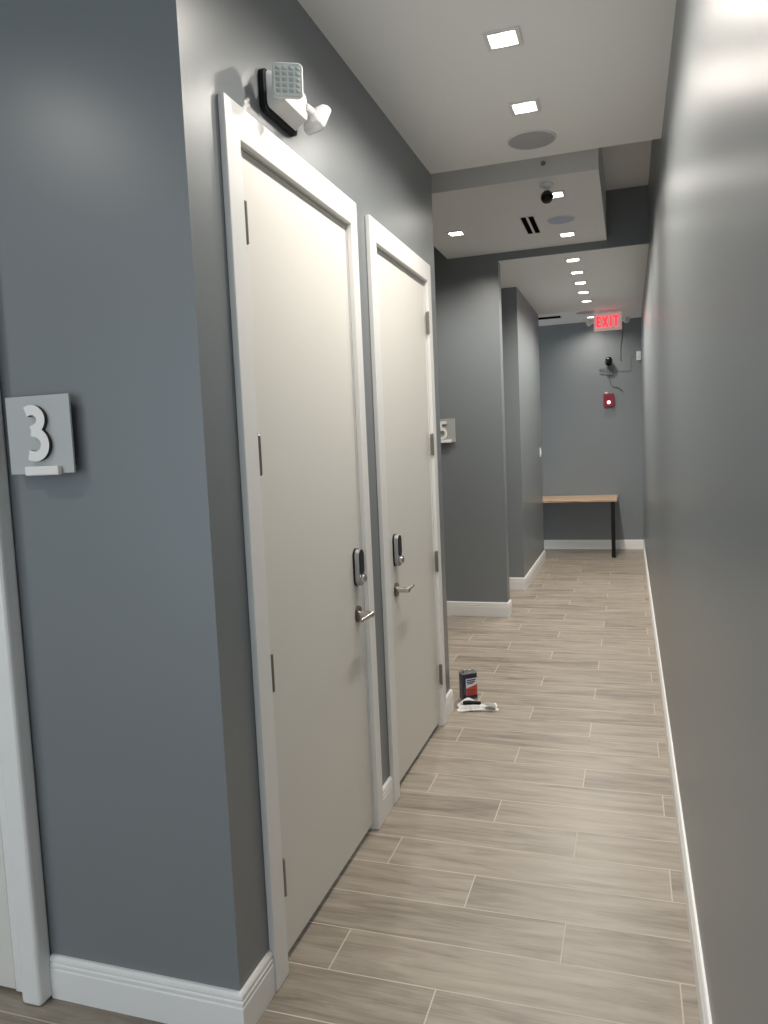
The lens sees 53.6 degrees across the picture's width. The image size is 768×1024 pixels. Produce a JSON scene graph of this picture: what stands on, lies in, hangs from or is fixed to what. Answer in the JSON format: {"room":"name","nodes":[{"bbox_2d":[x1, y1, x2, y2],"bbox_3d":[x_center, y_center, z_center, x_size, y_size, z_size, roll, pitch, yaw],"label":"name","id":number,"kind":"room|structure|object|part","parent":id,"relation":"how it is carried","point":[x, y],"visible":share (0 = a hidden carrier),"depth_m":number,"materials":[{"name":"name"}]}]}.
{"room":"commercial building corridor","nodes":[
{"label":"commercial building corridor","id":0,"kind":"room"},
{"bbox_2d":[0,0,200,982],"bbox_3d":[-1.917,-0.329,2.454,2.851,3.580,0.120,-1,5,18],"label":"wall","id":1,"kind":"structure","parent":0,"point":[93,555],"depth_m":2.05,"materials":[{"name":"grey paint"}]},
{"bbox_2d":[0,393,51,1005],"bbox_3d":[-1.560,0.171,2.358,1.115,2.569,0.181,-1,5,18],"label":"door","id":2,"kind":"structure","parent":1,"relation":"in","point":[25,967],"depth_m":2.18,"materials":[{"name":"white paint"}]},
{"bbox_3d":[-1.572,0.207,2.319,0.970,2.487,0.030,-1,5,18],"label":"casing","id":3,"kind":"part","parent":2,"relation":"part of","materials":[{"name":"white paint"}]},
{"bbox_2d":[5,393,76,475],"bbox_3d":[-0.928,-0.207,2.058,0.210,0.214,0.050,-1,5,18],"label":"room sign","id":4,"kind":"object","parent":1,"relation":"attached to","point":[40,429],"visible":1,"depth_m":2.04,"materials":[{"name":"silver metal"}]},
{"bbox_2d":[50,950,275,1023],"bbox_3d":[-0.656,1.367,2.245,0.641,0.132,0.188,-1,5,18],"label":"baseboard","id":5,"kind":"structure","parent":1,"relation":"attached to","point":[141,994],"depth_m":2.16,"materials":[{"name":"white paint"}]},
{"bbox_2d":[133,0,449,990],"bbox_3d":[-0.130,-0.471,3.156,0.120,3.580,2.569,-1,5,18],"label":"wall","id":6,"kind":"structure","parent":0,"point":[190,52],"depth_m":2.04,"materials":[{"name":"grey paint"}]},
{"bbox_2d":[258,62,330,136],"bbox_3d":[-0.265,-1.269,2.345,0.144,0.122,0.350,-1,5,18],"label":"emergency light","id":7,"kind":"object","parent":6,"relation":"attached to","point":[282,98],"visible":1,"depth_m":2.27,"materials":[{"name":"white plastic"}]},
{"bbox_3d":[-0.328,-1.267,2.359,0.016,0.122,0.236,-1,5,18],"label":"plate","id":8,"kind":"part","parent":7,"relation":"part of","materials":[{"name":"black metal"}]},
{"bbox_2d":[218,92,383,991],"bbox_3d":[-0.257,0.101,2.632,0.184,2.545,1.035,-1,5,18],"label":"door","id":9,"kind":"structure","parent":6,"relation":"in","point":[292,238],"depth_m":2.51,"materials":[{"name":"white paint"}]},
{"bbox_3d":[-0.100,0.405,3.016,0.010,0.066,0.066,-1,5,18],"label":"handle","id":10,"kind":"part","parent":9,"relation":"part of","materials":[{"name":"silver metal"}]},
{"bbox_3d":[-0.087,0.197,2.992,0.003,0.100,0.050,-1,5,18],"label":"touch panel","id":11,"kind":"part","parent":9,"relation":"part of","materials":[{"name":"black plastic"}]},
{"bbox_3d":[-0.068,0.409,2.953,0.022,0.022,0.110,0,6,23],"label":"lever","id":12,"kind":"part","parent":9,"relation":"part of","materials":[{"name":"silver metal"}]},
{"bbox_2d":[383,776,393,819],"bbox_3d":[0.011,1.243,3.295,0.015,0.132,0.154,-1,5,18],"label":"baseboard","id":13,"kind":"structure","parent":6,"relation":"attached to","point":[388,795],"depth_m":3.30,"materials":[{"name":"white paint"}]},
{"bbox_2d":[365,214,446,803],"bbox_3d":[0.105,-0.016,3.755,0.184,2.545,1.021,-1,5,18],"label":"door","id":14,"kind":"structure","parent":6,"relation":"in","point":[399,280],"depth_m":3.69,"materials":[{"name":"white paint"}]},
{"bbox_3d":[0.060,0.358,3.511,0.010,0.066,0.066,-1,5,18],"label":"handle","id":15,"kind":"part","parent":14,"relation":"part of","materials":[{"name":"silver metal"}]},
{"bbox_3d":[0.074,0.155,3.492,0.003,0.100,0.050,-1,5,18],"label":"touch panel","id":16,"kind":"part","parent":14,"relation":"part of","materials":[{"name":"black plastic"}]},
{"bbox_2d":[446,689,453,719],"bbox_3d":[-0.575,1.138,4.738,2.017,0.132,0.194,-1,5,18],"label":"baseboard","id":17,"kind":"structure","parent":6,"relation":"attached to","point":[449,696],"depth_m":4.44,"materials":[{"name":"white paint"}]},
{"bbox_2d":[0,549,699,1023],"bbox_3d":[-0.450,1.247,4.762,4.578,0.100,13.700,-1,5,18],"label":"floor","id":18,"kind":"structure","parent":0,"point":[525,866],"depth_m":2.88,"materials":[{"name":"beige tile"}]},
{"bbox_2d":[459,669,477,699],"bbox_3d":[0.522,1.064,4.710,0.103,0.188,0.061,-4,5,-20],"label":"tin","id":19,"kind":"object","parent":18,"relation":"on","point":[467,678],"visible":0.94,"depth_m":4.68,"materials":[{"name":"blue"}]},
{"bbox_3d":[0.539,1.056,4.684,0.076,0.060,0.001,-4,6,-20],"label":"label white panel","id":20,"kind":"part","parent":19,"relation":"part of","materials":[{"name":"white paper"}]},
{"bbox_3d":[0.541,1.098,4.688,0.076,0.062,0.001,-4,6,-20],"label":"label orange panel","id":21,"kind":"part","parent":19,"relation":"part of","materials":[{"name":"paper"}]},
{"bbox_2d":[457,698,498,711],"bbox_3d":[0.558,1.147,4.547,0.248,0.050,0.140,-2,5,4],"label":"rag","id":22,"kind":"object","parent":18,"relation":"on","point":[462,708],"visible":0.56,"depth_m":4.52,"materials":[{"name":"white fabric"}]},
{"bbox_2d":[460,700,496,707],"bbox_3d":[0.557,1.133,4.502,0.209,0.040,0.076,-3,5,-2],"label":"knife","id":23,"kind":"object","parent":22,"relation":"on","point":[467,702],"visible":1,"depth_m":4.49,"materials":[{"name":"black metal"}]},
{"bbox_3d":[0.520,1.130,4.500,0.109,0.028,0.027,0,5,-2],"label":"handle","id":24,"kind":"part","parent":23,"relation":"part of","materials":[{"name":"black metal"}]},
{"bbox_3d":[0.616,1.140,4.505,0.092,0.017,0.076,0,5,-2],"label":"blade","id":25,"kind":"part","parent":23,"relation":"part of","materials":[{"name":"silver metal"}]},
{"bbox_2d":[434,185,648,601],"bbox_3d":[0.621,-0.839,6.866,3.378,3.580,0.129,-1,5,18],"label":"wall pier","id":26,"kind":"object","parent":18,"relation":"on","point":[467,289],"visible":0.29,"depth_m":6.73,"materials":[{"name":"grey paint"}]},
{"bbox_2d":[440,418,455,442],"bbox_3d":[0.537,-0.727,6.810,0.210,0.214,0.050,-1,5,18],"label":"room sign","id":27,"kind":"object","parent":26,"relation":"attached to","point":[447,426],"visible":0.72,"depth_m":6.79,"materials":[{"name":"silver metal"}]},
{"bbox_2d":[447,599,511,616],"bbox_3d":[0.200,0.883,7.181,1.994,0.132,0.160,-1,5,18],"label":"baseboard","id":28,"kind":"object","parent":26,"relation":"attached to","point":[454,608],"visible":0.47,"depth_m":6.88,"materials":[{"name":"white paint"}]},
{"bbox_2d":[543,495,617,557],"bbox_3d":[2.381,0.186,10.357,1.548,0.756,0.764,-1,5,18],"label":"table","id":29,"kind":"object","parent":18,"relation":"on","point":[578,498],"visible":0.58,"depth_m":9.91,"materials":[{"name":"brown wood"}]},
{"bbox_3d":[2.958,0.227,9.798,0.050,0.725,0.050,-1,5,18],"label":"leg","id":30,"kind":"part","parent":29,"relation":"part of","materials":[{"name":"black metal"}]},
{"bbox_2d":[298,0,675,173],"bbox_3d":[0.430,-2.011,2.800,1.207,0.500,2.579,-1,5,18],"label":"ceiling","id":31,"kind":"structure","parent":0,"point":[597,71],"depth_m":3.06,"materials":[{"name":"white paint"}]},
{"bbox_2d":[482,26,522,51],"bbox_3d":[0.442,-1.784,2.823,0.132,0.056,0.132,-1,5,18],"label":"recessed light","id":32,"kind":"object","parent":31,"relation":"in","point":[509,37],"visible":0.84,"depth_m":2.86,"materials":[{"name":"white"}]},
{"bbox_2d":[508,98,540,115],"bbox_3d":[0.632,-1.846,3.415,0.132,0.056,0.132,-1,5,18],"label":"recessed light","id":33,"kind":"object","parent":31,"relation":"in","point":[530,105],"visible":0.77,"depth_m":3.45,"materials":[{"name":"white"}]},
{"bbox_2d":[507,130,556,149],"bbox_3d":[0.739,-1.859,3.801,0.244,0.009,0.244,-1,5,18],"label":"ceiling speaker","id":34,"kind":"object","parent":31,"relation":"attached to","point":[531,139],"visible":1,"depth_m":3.79,"materials":[{"name":"white metal"}]},
{"bbox_2d":[431,148,606,258],"bbox_3d":[0.916,-2.339,5.605,1.343,0.394,1.781,-1,5,18],"label":"ceiling","id":35,"kind":"structure","parent":0,"point":[487,202],"depth_m":5.21,"materials":[{"name":"white paint"}]},
{"bbox_2d":[446,230,465,236],"bbox_3d":[0.553,-2.169,5.845,0.132,0.056,0.132,-1,5,18],"label":"recessed light","id":36,"kind":"object","parent":35,"relation":"in","point":[459,232],"visible":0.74,"depth_m":5.88,"materials":[{"name":"white"}]},
{"bbox_2d":[519,215,541,233],"bbox_3d":[1.104,-2.157,5.717,0.110,0.004,0.490,-1,5,18],"label":"ceiling vent","id":37,"kind":"object","parent":35,"relation":"in","point":[529,223],"visible":1,"depth_m":5.69,"materials":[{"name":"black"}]},
{"bbox_2d":[540,181,553,203],"bbox_3d":[1.029,-2.011,4.796,0.084,0.122,0.093,-1,5,18],"label":"camera","id":38,"kind":"object","parent":35,"relation":"attached to","point":[547,195],"visible":1,"depth_m":4.77,"materials":[{"name":"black plastic"}]},
{"bbox_2d":[552,190,565,197],"bbox_3d":[1.128,-2.119,5.011,0.132,0.056,0.132,-1,5,18],"label":"recessed light","id":39,"kind":"object","parent":35,"relation":"in","point":[556,194],"visible":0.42,"depth_m":5.05,"materials":[{"name":"white"}]},
{"bbox_2d":[547,215,574,223],"bbox_3d":[1.306,-2.154,5.604,0.204,0.009,0.204,-1,5,18],"label":"ceiling speaker","id":40,"kind":"object","parent":35,"relation":"attached to","point":[563,219],"visible":1,"depth_m":5.59,"materials":[{"name":"white metal"}]},
{"bbox_2d":[558,231,575,237],"bbox_3d":[1.452,-2.224,6.015,0.132,0.056,0.132,-1,5,18],"label":"recessed light","id":41,"kind":"object","parent":35,"relation":"in","point":[572,233],"visible":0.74,"depth_m":6.05,"materials":[{"name":"white"}]},
{"bbox_2d":[501,287,543,577],"bbox_3d":[1.124,-0.771,8.402,0.886,3.123,3.074,-1,5,18],"label":"wall","id":42,"kind":"structure","parent":0,"point":[520,326],"depth_m":8.01,"materials":[{"name":"grey paint"}]},
{"bbox_2d":[509,550,545,589],"bbox_3d":[1.365,0.662,9.056,0.902,0.132,2.002,-1,5,18],"label":"baseboard","id":43,"kind":"structure","parent":42,"relation":"attached to","point":[516,583],"depth_m":8.11,"materials":[{"name":"white paint"}]},
{"bbox_2d":[498,244,648,325],"bbox_3d":[1.322,-2.519,8.618,3.078,0.300,4.169,-1,5,18],"label":"ceiling","id":44,"kind":"structure","parent":0,"point":[615,277],"depth_m":7.58,"materials":[{"name":"white paint"}]},
{"bbox_2d":[538,315,561,319],"bbox_3d":[2.045,-2.508,9.843,0.500,0.004,0.270,-1,5,18],"label":"ceiling vent","id":45,"kind":"object","parent":44,"relation":"in","point":[555,316],"visible":0.56,"depth_m":9.80,"materials":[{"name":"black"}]},
{"bbox_2d":[565,257,580,262],"bbox_3d":[1.649,-2.224,6.626,0.132,0.056,0.132,-1,5,18],"label":"recessed light","id":46,"kind":"object","parent":44,"relation":"in","point":[577,258],"visible":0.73,"depth_m":6.66,"materials":[{"name":"white"}]},
{"bbox_2d":[569,270,584,274],"bbox_3d":[1.815,-2.278,7.139,0.132,0.056,0.132,-1,5,18],"label":"recessed light","id":47,"kind":"object","parent":44,"relation":"in","point":[578,271],"visible":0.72,"depth_m":7.18,"materials":[{"name":"white"}]},
{"bbox_2d":[573,281,587,284],"bbox_3d":[1.975,-2.330,7.636,0.132,0.056,0.132,-1,5,18],"label":"recessed light","id":48,"kind":"object","parent":44,"relation":"in","point":[578,282],"visible":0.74,"depth_m":7.68,"materials":[{"name":"white"}]},
{"bbox_2d":[577,290,589,293],"bbox_3d":[2.141,-2.384,8.152,0.132,0.056,0.132,-1,5,18],"label":"recessed light","id":49,"kind":"object","parent":44,"relation":"in","point":[587,291],"visible":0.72,"depth_m":8.19,"materials":[{"name":"white"}]},
{"bbox_2d":[575,311,594,313],"bbox_3d":[2.515,-2.496,9.508,0.240,0.009,0.240,-1,5,18],"label":"ceiling speaker","id":50,"kind":"object","parent":44,"relation":"attached to","point":[579,312],"visible":1,"depth_m":9.48,"materials":[{"name":"white"}]},
{"bbox_2d":[586,309,629,331],"bbox_3d":[2.777,-2.382,9.431,0.519,0.245,0.073,-1,5,18],"label":"exit sign","id":51,"kind":"object","parent":44,"relation":"hanging from","point":[605,320],"visible":1,"depth_m":9.42,"materials":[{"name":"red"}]},
{"bbox_2d":[586,320,593,325],"bbox_3d":[2.576,-2.363,9.496,0.095,0.080,0.071,-1,5,18],"label":"lamp","id":52,"kind":"object","parent":51,"relation":"attached to","point":[589,322],"depth_m":9.48,"materials":[{"name":"white plastic"}]},
{"bbox_2d":[622,316,629,322],"bbox_3d":[2.979,-2.369,9.366,0.095,0.080,0.071,-1,5,18],"label":"lamp","id":53,"kind":"object","parent":51,"relation":"attached to","point":[626,319],"depth_m":9.34,"materials":[{"name":"white plastic"}]},
{"bbox_2d":[539,317,643,539],"bbox_3d":[2.123,-1.119,10.787,3.228,3.300,0.150,-1,5,18],"label":"wall","id":54,"kind":"structure","parent":0,"point":[589,447],"depth_m":10.47,"materials":[{"name":"grey paint"}]},
{"bbox_2d":[544,540,642,548],"bbox_3d":[2.095,0.466,10.874,3.078,0.132,0.015,-1,5,18],"label":"baseboard","id":55,"kind":"structure","parent":54,"relation":"attached to","point":[548,544],"depth_m":10.61,"materials":[{"name":"white paint"}]},
{"bbox_2d":[599,366,613,374],"bbox_3d":[3.020,-1.915,10.319,0.188,0.115,0.030,-1,5,18],"label":"bracket","id":56,"kind":"object","parent":54,"relation":"attached to","point":[609,370],"visible":1,"depth_m":10.29,"materials":[{"name":"grey metal"}]},
{"bbox_2d":[603,392,613,406],"bbox_3d":[3.056,-1.530,10.326,0.142,0.204,0.070,-1,5,18],"label":"fire alarm strobe","id":57,"kind":"object","parent":54,"relation":"attached to","point":[608,398],"visible":1,"depth_m":10.32,"materials":[{"name":"red plastic"}]},
{"bbox_2d":[605,357,611,365],"bbox_3d":[3.034,-2.037,10.252,0.097,0.113,0.122,-1,5,18],"label":"camera","id":58,"kind":"object","parent":54,"relation":"attached to","point":[608,361],"visible":1,"depth_m":10.21,"materials":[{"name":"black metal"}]},
{"bbox_2d":[620,321,622,359],"bbox_3d":[3.200,-2.307,10.229,0.045,0.530,0.009,-1,5,18],"label":"cable","id":59,"kind":"object","parent":54,"relation":"attached to","point":[622,321],"visible":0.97,"depth_m":10.23,"materials":[{"name":"grey plastic"}]},
{"bbox_2d":[636,351,640,359],"bbox_3d":[3.413,-2.095,10.176,0.056,0.118,0.024,-1,5,18],"label":"wall box","id":60,"kind":"object","parent":54,"relation":"attached to","point":[638,353],"visible":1,"depth_m":10.17,"materials":[{"name":"white plastic"}]},
{"bbox_2d":[602,140,651,190],"bbox_3d":[0.164,-2.558,5.530,3.378,0.120,2.539,-1,5,18],"label":"ceiling","id":61,"kind":"structure","parent":0,"point":[625,165],"depth_m":5.64,"materials":[{"name":"white paint"}]},
{"bbox_2d":[641,0,767,1023],"bbox_3d":[1.496,-0.663,3.830,0.150,3.700,13.500,-1,5,18],"label":"wall","id":62,"kind":"structure","parent":0,"point":[704,314],"depth_m":1.62,"materials":[{"name":"grey paint"}]},
{"bbox_2d":[643,540,711,1023],"bbox_3d":[1.492,1.113,4.009,0.015,0.132,13.484,-1,5,18],"label":"baseboard","id":63,"kind":"structure","parent":62,"relation":"attached to","point":[697,956],"depth_m":2.68,"materials":[{"name":"white paint"}]}
]}

